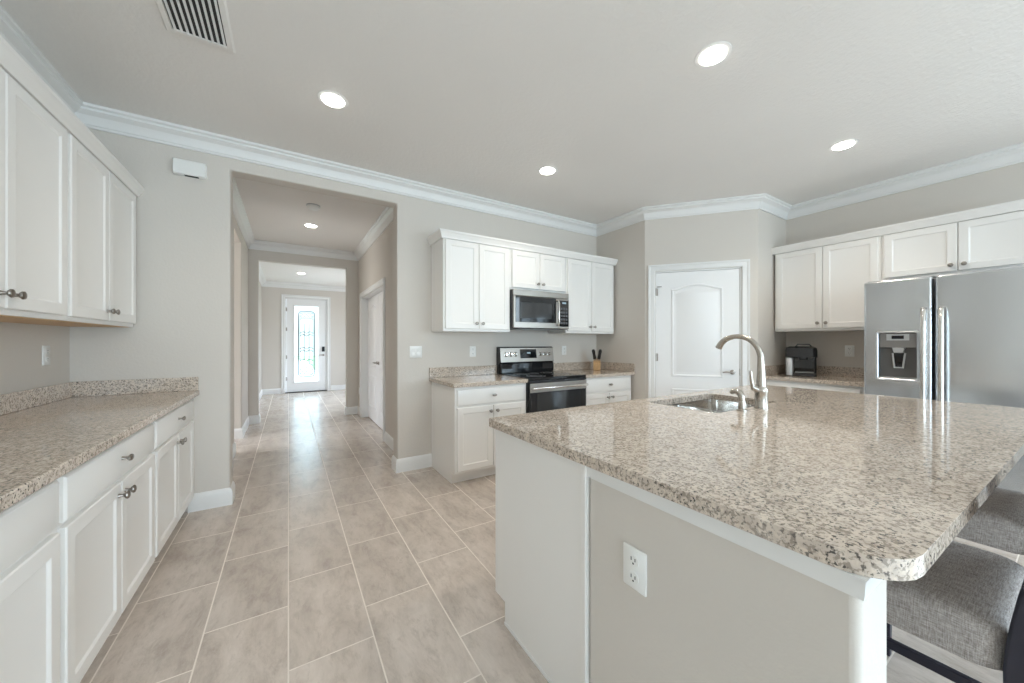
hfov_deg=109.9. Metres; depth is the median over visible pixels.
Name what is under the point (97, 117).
trim
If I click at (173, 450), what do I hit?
base cabinet
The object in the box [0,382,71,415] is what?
backsplash
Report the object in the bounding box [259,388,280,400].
baseboard
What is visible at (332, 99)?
recessed light
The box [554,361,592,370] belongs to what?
backsplash
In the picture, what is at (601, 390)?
base cabinet
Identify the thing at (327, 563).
floor
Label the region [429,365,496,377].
backsplash
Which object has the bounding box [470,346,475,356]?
wall outlet
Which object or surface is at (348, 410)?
baseboard
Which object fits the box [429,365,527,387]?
countertop
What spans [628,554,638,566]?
socket
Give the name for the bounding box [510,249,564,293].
upper cabinet
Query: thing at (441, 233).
crown molding
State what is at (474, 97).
ceiling
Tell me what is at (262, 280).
trim
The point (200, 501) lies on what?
baseboard
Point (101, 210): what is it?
upper cabinet
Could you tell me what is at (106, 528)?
base cabinet
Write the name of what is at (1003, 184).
wall
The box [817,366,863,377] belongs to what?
backsplash
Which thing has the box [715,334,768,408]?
faucet
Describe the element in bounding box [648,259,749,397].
door
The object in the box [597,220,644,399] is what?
wall
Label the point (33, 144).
upper cabinet
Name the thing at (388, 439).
baseboard
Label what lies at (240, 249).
wall
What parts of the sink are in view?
bowl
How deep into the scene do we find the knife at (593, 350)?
4.61 m
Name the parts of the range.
vent trim, control panel, trim, oven door, door panel, handle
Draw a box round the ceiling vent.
[154,0,235,52]
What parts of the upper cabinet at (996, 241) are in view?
door, door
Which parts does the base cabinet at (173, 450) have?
door, drawer, door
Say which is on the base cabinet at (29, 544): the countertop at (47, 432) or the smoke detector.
the countertop at (47, 432)
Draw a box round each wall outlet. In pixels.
[42,345,49,365]
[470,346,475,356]
[562,346,565,354]
[623,542,646,596]
[845,345,853,356]
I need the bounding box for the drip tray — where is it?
[795,371,813,372]
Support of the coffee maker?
on the countertop at (833, 375)
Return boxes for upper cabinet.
[0,67,66,320]
[0,133,135,327]
[431,238,509,332]
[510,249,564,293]
[548,258,613,333]
[775,236,881,331]
[882,210,1023,280]
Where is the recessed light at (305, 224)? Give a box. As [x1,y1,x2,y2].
[303,223,318,227]
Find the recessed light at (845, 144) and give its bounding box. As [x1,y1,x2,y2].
[828,139,858,150]
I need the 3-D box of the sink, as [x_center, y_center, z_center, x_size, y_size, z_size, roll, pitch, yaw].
[1.227,0.497,2.196,0.719,0.186,0.444,0,0,-32]
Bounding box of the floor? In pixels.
[80,390,1023,682]
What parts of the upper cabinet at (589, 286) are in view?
door, door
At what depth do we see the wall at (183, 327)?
2.79 m
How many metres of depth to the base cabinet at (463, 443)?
3.32 m
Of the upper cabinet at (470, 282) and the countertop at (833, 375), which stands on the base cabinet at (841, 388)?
the countertop at (833, 375)
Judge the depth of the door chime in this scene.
2.67 m
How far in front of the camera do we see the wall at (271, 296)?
8.90 m
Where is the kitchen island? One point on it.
(724, 602)
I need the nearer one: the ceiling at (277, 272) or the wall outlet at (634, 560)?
the wall outlet at (634, 560)
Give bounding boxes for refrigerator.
[864,267,1023,492]
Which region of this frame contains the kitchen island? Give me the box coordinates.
[496,404,886,682]
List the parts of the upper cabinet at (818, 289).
door, door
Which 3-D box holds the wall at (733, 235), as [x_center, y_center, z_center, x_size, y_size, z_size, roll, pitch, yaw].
[2.146,-0.150,4.137,1.158,2.860,0.100,0,0,18]
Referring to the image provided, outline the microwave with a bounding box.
[510,289,568,330]
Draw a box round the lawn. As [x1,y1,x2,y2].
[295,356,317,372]
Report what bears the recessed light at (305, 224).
in the ceiling at (474, 97)
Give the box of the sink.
[667,399,753,412]
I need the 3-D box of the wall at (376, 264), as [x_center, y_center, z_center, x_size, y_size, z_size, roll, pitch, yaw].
[-1.853,-0.150,5.113,0.140,2.860,3.160,0,0,-32]
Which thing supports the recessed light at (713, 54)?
in the ceiling at (474, 97)
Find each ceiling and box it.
[0,0,1023,251]
[259,262,345,286]
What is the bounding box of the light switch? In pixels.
[410,346,421,357]
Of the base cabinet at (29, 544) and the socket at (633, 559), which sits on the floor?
the base cabinet at (29, 544)
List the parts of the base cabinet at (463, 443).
door, drawer, door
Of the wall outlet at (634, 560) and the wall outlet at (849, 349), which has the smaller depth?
the wall outlet at (634, 560)
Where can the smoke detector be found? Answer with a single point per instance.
(311, 206)
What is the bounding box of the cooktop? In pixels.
[499,371,585,380]
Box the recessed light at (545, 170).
[538,166,556,174]
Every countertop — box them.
[0,377,198,511]
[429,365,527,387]
[489,384,1023,580]
[554,361,634,377]
[765,364,863,386]
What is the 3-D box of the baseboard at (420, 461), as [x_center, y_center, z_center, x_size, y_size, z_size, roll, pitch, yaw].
[-1.023,1.214,3.665,0.361,0.133,0.176,0,0,-32]
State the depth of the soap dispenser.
1.91 m
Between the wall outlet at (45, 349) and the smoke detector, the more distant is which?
the smoke detector
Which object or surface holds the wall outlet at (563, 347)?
attached to the wall at (183, 327)
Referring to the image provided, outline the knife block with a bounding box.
[593,359,599,370]
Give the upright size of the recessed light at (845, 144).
0.014 m
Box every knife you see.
[592,349,596,359]
[597,349,601,360]
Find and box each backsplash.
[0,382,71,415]
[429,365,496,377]
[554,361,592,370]
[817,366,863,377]
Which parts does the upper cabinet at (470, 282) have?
door, door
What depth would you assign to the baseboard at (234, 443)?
4.03 m
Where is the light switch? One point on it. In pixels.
(415, 351)
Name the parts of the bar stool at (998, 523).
leg, seat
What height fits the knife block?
0.149 m
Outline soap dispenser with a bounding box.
[729,388,747,410]
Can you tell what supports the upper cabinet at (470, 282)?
attached to the wall at (183, 327)
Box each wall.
[0,322,69,393]
[70,128,596,511]
[233,215,261,442]
[248,249,357,415]
[262,286,345,388]
[358,221,392,437]
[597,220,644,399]
[645,209,757,397]
[758,209,785,365]
[786,162,1023,367]
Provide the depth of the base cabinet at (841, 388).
3.51 m
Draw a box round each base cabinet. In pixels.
[0,480,59,682]
[54,423,154,682]
[151,399,193,557]
[431,382,525,483]
[586,375,630,405]
[766,379,863,393]
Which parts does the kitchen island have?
panel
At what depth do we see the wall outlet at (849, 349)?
3.78 m
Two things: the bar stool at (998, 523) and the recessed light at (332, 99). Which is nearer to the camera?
the bar stool at (998, 523)
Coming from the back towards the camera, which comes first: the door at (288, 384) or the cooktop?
the door at (288, 384)
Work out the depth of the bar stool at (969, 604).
0.85 m
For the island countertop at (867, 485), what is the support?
on the kitchen island
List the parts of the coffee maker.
water tank, mug bay panel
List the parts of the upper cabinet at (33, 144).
door, knob, knob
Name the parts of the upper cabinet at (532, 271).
door, door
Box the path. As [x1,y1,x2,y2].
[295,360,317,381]
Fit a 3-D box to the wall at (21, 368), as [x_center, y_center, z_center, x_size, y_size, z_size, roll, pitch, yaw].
[-0.552,-0.150,-1.592,0.150,2.860,9.280,0,0,-32]
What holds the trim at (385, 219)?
attached to the wall at (376, 264)
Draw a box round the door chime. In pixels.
[172,157,206,179]
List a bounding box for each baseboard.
[188,481,234,512]
[233,442,235,457]
[234,414,259,438]
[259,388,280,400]
[331,385,359,415]
[384,431,392,449]
[392,453,431,472]
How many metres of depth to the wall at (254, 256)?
5.89 m
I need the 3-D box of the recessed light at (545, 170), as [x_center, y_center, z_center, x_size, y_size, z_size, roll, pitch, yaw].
[0.327,-1.573,3.308,0.184,0.014,0.184,0,0,-32]
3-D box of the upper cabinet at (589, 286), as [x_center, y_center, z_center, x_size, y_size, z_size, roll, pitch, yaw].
[0.898,-0.555,4.548,0.806,0.902,0.384,0,0,-32]
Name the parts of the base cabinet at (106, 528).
door, drawer, knob, knob, knob, door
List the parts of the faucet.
spout, lever handle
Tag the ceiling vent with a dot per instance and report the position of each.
(206, 21)
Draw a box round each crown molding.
[0,35,143,196]
[427,228,617,265]
[771,199,1023,255]
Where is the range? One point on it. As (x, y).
(547, 389)
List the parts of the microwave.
door, door glass, handle, control panel, keypad glass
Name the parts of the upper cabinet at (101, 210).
door, knob, door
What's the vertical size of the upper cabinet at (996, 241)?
0.445 m
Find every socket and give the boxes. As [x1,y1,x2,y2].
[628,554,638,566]
[628,571,638,584]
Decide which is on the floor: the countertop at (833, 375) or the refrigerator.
the refrigerator
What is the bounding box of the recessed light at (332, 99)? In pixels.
[317,90,347,108]
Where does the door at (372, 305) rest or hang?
in the wall at (376, 264)
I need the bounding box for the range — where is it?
[496,346,588,412]
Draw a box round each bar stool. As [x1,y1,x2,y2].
[887,487,1023,656]
[887,541,1023,682]
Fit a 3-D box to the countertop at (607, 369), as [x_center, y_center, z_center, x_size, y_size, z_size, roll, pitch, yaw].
[0.989,0.334,4.449,0.815,0.139,0.648,0,0,-32]
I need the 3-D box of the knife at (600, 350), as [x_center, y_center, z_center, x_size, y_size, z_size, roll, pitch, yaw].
[1.123,0.165,4.606,0.060,0.148,0.069,0,0,13]
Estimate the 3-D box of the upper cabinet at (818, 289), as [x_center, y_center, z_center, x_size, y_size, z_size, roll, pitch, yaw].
[3.330,-0.561,3.782,0.384,0.890,0.860,0,0,-32]
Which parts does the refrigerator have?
dispenser panel, freezer door, paddle frame, dispenser spout, handle, handle, door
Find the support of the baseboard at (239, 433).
attached to the wall at (240, 249)
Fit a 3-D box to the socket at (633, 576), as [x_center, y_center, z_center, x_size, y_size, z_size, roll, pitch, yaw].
[0.345,0.669,1.020,0.004,0.029,0.034,0,0,-32]
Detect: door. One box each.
[281,294,330,393]
[360,278,384,441]
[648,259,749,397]
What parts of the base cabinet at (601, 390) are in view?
door, drawer, door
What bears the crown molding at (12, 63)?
on the upper cabinet at (101, 210)
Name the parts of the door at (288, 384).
glazing frame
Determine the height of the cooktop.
0.027 m
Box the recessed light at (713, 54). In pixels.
[694,41,731,67]
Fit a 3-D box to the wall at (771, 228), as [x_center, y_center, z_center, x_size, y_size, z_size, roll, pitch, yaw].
[2.942,-0.150,4.129,0.680,2.860,0.100,0,0,-32]
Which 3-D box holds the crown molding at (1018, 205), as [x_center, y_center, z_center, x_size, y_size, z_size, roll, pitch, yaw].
[3.576,-1.027,3.394,0.377,0.074,1.876,0,0,-32]
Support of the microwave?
attached to the upper cabinet at (532, 271)
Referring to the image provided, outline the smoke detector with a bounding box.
[306,203,319,210]
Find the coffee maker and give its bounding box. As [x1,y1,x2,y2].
[785,344,817,376]
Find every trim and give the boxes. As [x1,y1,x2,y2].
[0,5,1023,236]
[233,177,392,260]
[259,263,345,291]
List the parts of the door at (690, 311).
lever handle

